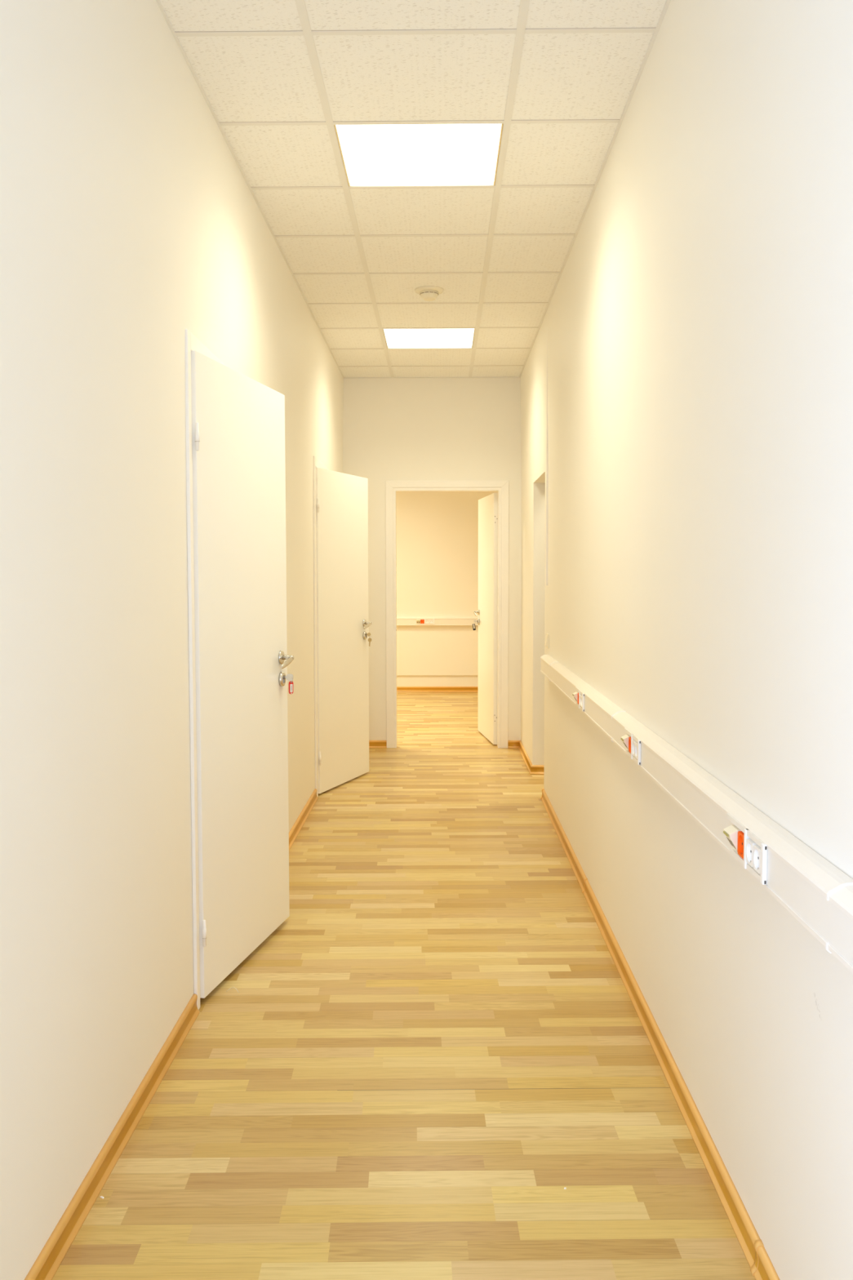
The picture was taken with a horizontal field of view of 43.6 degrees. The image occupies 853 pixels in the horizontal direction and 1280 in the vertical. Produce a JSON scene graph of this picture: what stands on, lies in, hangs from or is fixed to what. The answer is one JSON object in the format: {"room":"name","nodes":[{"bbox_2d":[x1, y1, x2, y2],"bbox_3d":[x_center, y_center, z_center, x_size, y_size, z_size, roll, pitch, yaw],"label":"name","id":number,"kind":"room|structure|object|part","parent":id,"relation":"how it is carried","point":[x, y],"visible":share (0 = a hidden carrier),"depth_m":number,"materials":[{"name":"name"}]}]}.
{"room":"office corridor","nodes":[
{"label":"office corridor","id":0,"kind":"room"},
{"bbox_2d":[0,0,343,1279],"bbox_3d":[-0.776,-0.372,3.419,0.140,3.050,9.848,0,3,1],"label":"wall","id":1,"kind":"structure","parent":0,"point":[130,222],"depth_m":2.40,"materials":[{"name":"beige paint"}]},
{"bbox_2d":[24,788,318,1279],"bbox_3d":[-0.714,1.121,3.509,0.018,0.060,9.848,0,3,1],"label":"baseboard","id":2,"kind":"structure","parent":1,"relation":"attached to","point":[55,1248],"depth_m":2.48,"materials":[{"name":"brown wood"}]},
{"bbox_2d":[185,328,293,1009],"bbox_3d":[-0.674,0.084,3.751,0.333,2.100,0.985,0,3,1],"label":"door","id":3,"kind":"structure","parent":1,"relation":"in","point":[238,659],"depth_m":3.60,"materials":[{"name":"white laminate"}]},
{"bbox_3d":[-0.721,0.113,3.279,0.012,2.100,0.038,0,3,1],"label":"architrave","id":4,"kind":"part","parent":3,"relation":"part of","materials":[{"name":"white wood"}]},
{"bbox_3d":[-0.716,-0.936,3.680,0.012,0.055,0.890,0,3,1],"label":"architrave","id":5,"kind":"part","parent":3,"relation":"part of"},
{"bbox_3d":[-0.534,0.082,4.005,0.046,0.044,0.113,1,4,11],"label":"lever handle","id":6,"kind":"part","parent":3,"relation":"part of","materials":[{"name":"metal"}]},
{"bbox_2d":[284,674,293,693],"bbox_3d":[-0.524,0.168,4.050,0.036,0.076,0.021,0,3,1],"label":"key","id":7,"kind":"object","parent":3,"relation":"attached to","point":[289,677],"visible":1,"depth_m":4.05,"materials":[{"name":"silver metal"}]},
{"bbox_2d":[312,455,371,796],"bbox_3d":[-0.585,-0.099,6.942,0.422,2.078,0.983,0,3,1],"label":"door","id":8,"kind":"structure","parent":1,"relation":"in","point":[341,624],"depth_m":6.83,"materials":[{"name":"white laminate"}]},
{"bbox_3d":[-0.677,-0.071,6.480,0.012,2.078,0.055,0,3,1],"label":"architrave","id":9,"kind":"part","parent":8,"relation":"part of","materials":[{"name":"white wood"}]},
{"bbox_3d":[-0.672,-1.108,6.880,0.012,0.055,0.870,0,3,1],"label":"architrave","id":10,"kind":"part","parent":8,"relation":"part of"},
{"bbox_3d":[-0.407,-0.098,7.150,0.046,0.044,0.113,1,4,19],"label":"lever handle","id":11,"kind":"part","parent":8,"relation":"part of","materials":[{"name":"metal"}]},
{"bbox_2d":[366,632,371,646],"bbox_3d":[-0.391,-0.003,7.200,0.038,0.094,0.017,1,4,21],"label":"key","id":12,"kind":"object","parent":8,"relation":"attached to","point":[368,633],"visible":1,"depth_m":7.20,"materials":[{"name":"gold metal"}]},
{"bbox_2d":[52,691,755,1279],"bbox_3d":[-0.472,1.059,5.506,5.300,0.060,14.250,0,3,1],"label":"floor","id":13,"kind":"structure","parent":0,"point":[441,1037],"depth_m":2.81,"materials":[{"name":"laminate"}]},
{"bbox_2d":[155,0,671,378],"bbox_3d":[-0.029,-1.809,3.321,1.598,0.163,10.048,0,3,1],"label":"ceiling","id":14,"kind":"structure","parent":0,"point":[276,77],"depth_m":3.68,"materials":[{"name":"tile"}]},
{"bbox_2d":[333,123,503,186],"bbox_3d":[-0.023,-1.803,3.896,0.596,0.074,0.596,0,3,1],"label":"ceiling light","id":15,"kind":"object","parent":14,"relation":"attached to","point":[395,154],"visible":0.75,"depth_m":3.91,"materials":[{"name":"plastic"}]},
{"bbox_2d":[382,328,475,348],"bbox_3d":[0.019,-1.985,6.890,0.596,0.074,0.596,0,3,1],"label":"ceiling light","id":16,"kind":"object","parent":14,"relation":"attached to","point":[394,338],"visible":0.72,"depth_m":6.94,"materials":[{"name":"plastic"}]},
{"bbox_2d":[414,285,443,301],"bbox_3d":[0.015,-1.851,5.711,0.154,0.052,0.154,0,3,1],"label":"smoke detector","id":17,"kind":"object","parent":14,"relation":"attached to","point":[428,293],"visible":1,"depth_m":5.67,"materials":[{"name":"beige plastic"}]},
{"bbox_2d":[342,377,521,740],"bbox_3d":[-0.433,-0.673,8.380,5.100,3.050,0.100,0,3,1],"label":"wall","id":18,"kind":"structure","parent":0,"point":[394,428],"depth_m":8.28,"materials":[{"name":"beige paint"}]},
{"bbox_2d":[368,740,519,748],"bbox_3d":[0.044,0.823,8.404,1.398,0.060,0.018,0,3,1],"label":"baseboard","id":19,"kind":"structure","parent":18,"relation":"attached to","point":[372,744],"depth_m":8.40,"materials":[{"name":"brown wood"}]},
{"bbox_2d":[385,480,508,747],"bbox_3d":[0.168,-0.220,8.788,0.958,2.094,0.905,0,3,1],"label":"door","id":20,"kind":"structure","parent":18,"relation":"in","point":[493,508],"depth_m":8.37,"materials":[{"name":"white laminate"}]},
{"bbox_3d":[-0.289,-0.192,8.350,0.056,2.093,0.014,0,3,1],"label":"architrave","id":21,"kind":"part","parent":20,"relation":"part of","materials":[{"name":"white wood"}]},
{"bbox_3d":[0.161,-1.212,8.281,0.956,0.052,0.014,0,3,1],"label":"architrave","id":22,"kind":"part","parent":20,"relation":"part of","materials":[{"name":"white wood"}]},
{"bbox_2d":[472,619,477,630],"bbox_3d":[0.418,-0.129,9.174,0.046,0.093,0.016,0,4,8],"label":"key","id":23,"kind":"object","parent":20,"relation":"attached to","point":[474,620],"visible":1,"depth_m":9.17,"materials":[{"name":"silver metal"}]},
{"bbox_3d":[0.551,0.624,8.499,0.028,0.090,0.002,0,3,-6],"label":"hinge plate","id":24,"kind":"part","parent":20,"relation":"part of","materials":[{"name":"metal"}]},
{"bbox_3d":[0.548,-0.952,8.404,0.028,0.090,0.002,0,3,-6],"label":"hinge plate","id":25,"kind":"part","parent":20,"relation":"part of","materials":[{"name":"metal"}]},
{"bbox_3d":[0.613,-0.193,8.337,0.056,2.093,0.014,0,3,1],"label":"architrave","id":26,"kind":"part","parent":20,"relation":"part of","materials":[{"name":"white wood"}]},
{"bbox_2d":[392,491,497,686],"bbox_3d":[-0.377,-0.920,12.444,4.900,3.050,0.120,0,3,1],"label":"wall","id":27,"kind":"structure","parent":0,"point":[437,531],"depth_m":12.39,"materials":[{"name":"beige paint"}]},
{"bbox_2d":[396,616,478,626],"bbox_3d":[-0.377,-0.218,12.401,4.880,0.108,0.047,0,3,1],"label":"cable trunking","id":28,"kind":"object","parent":27,"relation":"attached to","point":[404,620],"visible":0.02,"depth_m":12.37,"materials":[{"name":"plastic"}]},
{"bbox_2d":[413,617,435,624],"bbox_3d":[-0.031,-0.213,12.364,0.253,0.075,0.024,0,3,1],"label":"panel","id":29,"kind":"object","parent":28,"relation":"attached to","point":[418,621],"visible":1,"depth_m":12.37,"materials":[{"name":"plastic"}]},
{"bbox_2d":[396,686,478,691],"bbox_3d":[-0.375,0.576,12.483,4.900,0.060,0.018,0,3,1],"label":"baseboard","id":30,"kind":"structure","parent":27,"relation":"attached to","point":[398,688],"depth_m":12.47,"materials":[{"name":"brown wood"}]},
{"bbox_2d":[520,0,852,1279],"bbox_3d":[0.729,-0.373,3.398,0.147,3.050,9.848,0,3,1],"label":"wall","id":31,"kind":"structure","parent":0,"point":[697,324],"depth_m":2.33,"materials":[{"name":"beige paint"}]},
{"bbox_2d":[544,633,549,648],"bbox_3d":[0.701,0.005,6.203,0.022,0.085,0.082,0,3,1],"label":"light switch","id":32,"kind":"object","parent":31,"relation":"attached to","point":[547,641],"visible":1,"depth_m":6.17,"materials":[{"name":"beige plastic"}]},
{"bbox_3d":[0.707,0.005,6.202,0.010,0.085,0.082,0,3,1],"label":"plate","id":33,"kind":"part","parent":32,"relation":"part of","materials":[{"name":"beige plastic"}]},
{"bbox_2d":[518,740,780,1279],"bbox_3d":[0.729,1.119,3.488,0.151,0.062,9.848,0,3,1],"label":"baseboard","id":34,"kind":"structure","parent":31,"relation":"attached to","point":[762,1268],"depth_m":2.75,"materials":[{"name":"brown wood"}]},
{"bbox_2d":[540,653,852,973],"bbox_3d":[0.634,0.368,2.383,0.047,0.108,7.689,0,3,1],"label":"cable trunking","id":35,"kind":"object","parent":31,"relation":"attached to","point":[818,894],"visible":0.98,"depth_m":2.12,"materials":[{"name":"plastic"}]},
{"bbox_2d":[572,687,584,711],"bbox_3d":[0.630,0.247,4.436,0.024,0.075,0.253,0,3,1],"label":"power outlet","id":36,"kind":"object","parent":35,"relation":"attached to","point":[579,695],"visible":1,"depth_m":4.41,"materials":[{"name":"plastic"}]},
{"bbox_2d":[572,691,578,702],"bbox_3d":[0.631,0.242,4.499,0.024,0.044,0.046,0,3,1],"label":"plug","id":37,"kind":"object","parent":36,"relation":"attached to","point":[575,695],"depth_m":4.48,"materials":[{"name":"beige plastic"}]},
{"bbox_3d":[0.639,0.246,4.442,0.006,0.074,0.240,0,3,1],"label":"mounting frame","id":38,"kind":"part","parent":36,"relation":"part of","materials":[{"name":"plastic"}]},
{"bbox_2d":[621,728,641,764],"bbox_3d":[0.613,0.321,3.218,0.024,0.075,0.253,0,3,1],"label":"panel","id":39,"kind":"object","parent":35,"relation":"attached to","point":[632,742],"visible":1,"depth_m":3.19,"materials":[{"name":"plastic"}]},
{"bbox_2d":[621,734,631,749],"bbox_3d":[0.614,0.316,3.281,0.024,0.044,0.046,0,3,1],"label":"plug","id":40,"kind":"object","parent":39,"relation":"attached to","point":[625,739],"depth_m":3.26,"materials":[{"name":"beige plastic"}]},
{"bbox_2d":[628,737,631,752],"bbox_3d":[0.621,0.319,3.235,0.006,0.044,0.044,0,3,1],"label":"power socket","id":41,"kind":"object","parent":39,"relation":"attached to","point":[629,738],"depth_m":3.25,"materials":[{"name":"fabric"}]},
{"bbox_3d":[0.622,0.320,3.224,0.006,0.074,0.240,0,3,1],"label":"mounting frame","id":42,"kind":"part","parent":39,"relation":"part of","materials":[{"name":"plastic"}]},
{"bbox_2d":[631,739,636,756],"bbox_3d":[0.620,0.323,3.178,0.006,0.044,0.044,0,3,1],"label":"power socket","id":43,"kind":"object","parent":39,"relation":"attached to","point":[633,741],"depth_m":3.18,"materials":[{"name":"plastic"}]},
{"bbox_2d":[635,742,637,759],"bbox_3d":[0.620,0.326,3.131,0.006,0.044,0.044,0,3,1],"label":"power socket","id":44,"kind":"object","parent":39,"relation":"attached to","point":[636,743],"depth_m":3.14,"materials":[{"name":"plastic"}]},
{"bbox_2d":[723,813,767,884],"bbox_3d":[0.596,0.394,2.020,0.024,0.075,0.253,0,3,1],"label":"panel","id":45,"kind":"object","parent":35,"relation":"attached to","point":[748,849],"visible":1,"depth_m":2.00,"materials":[{"name":"plastic"}]},
{"bbox_2d":[723,825,741,850],"bbox_3d":[0.597,0.389,2.083,0.024,0.044,0.046,0,3,1],"label":"plug","id":46,"kind":"object","parent":45,"relation":"attached to","point":[732,832],"depth_m":2.06,"materials":[{"name":"beige plastic"}]},
{"bbox_2d":[737,831,744,858],"bbox_3d":[0.604,0.392,2.037,0.006,0.044,0.044,0,3,1],"label":"power socket","id":47,"kind":"object","parent":45,"relation":"attached to","point":[740,834],"depth_m":2.05,"materials":[{"name":"plastic"}]},
{"bbox_2d":[746,838,756,866],"bbox_3d":[0.604,0.395,1.980,0.006,0.044,0.044,0,3,1],"label":"power socket","id":48,"kind":"object","parent":45,"relation":"attached to","point":[751,843],"depth_m":1.98,"materials":[{"name":"plastic"}]},
{"bbox_2d":[753,844,760,874],"bbox_3d":[0.603,0.398,1.933,0.006,0.044,0.044,0,3,1],"label":"power socket","id":49,"kind":"object","parent":45,"relation":"attached to","point":[757,848],"depth_m":1.94,"materials":[{"name":"plastic"}]}
]}

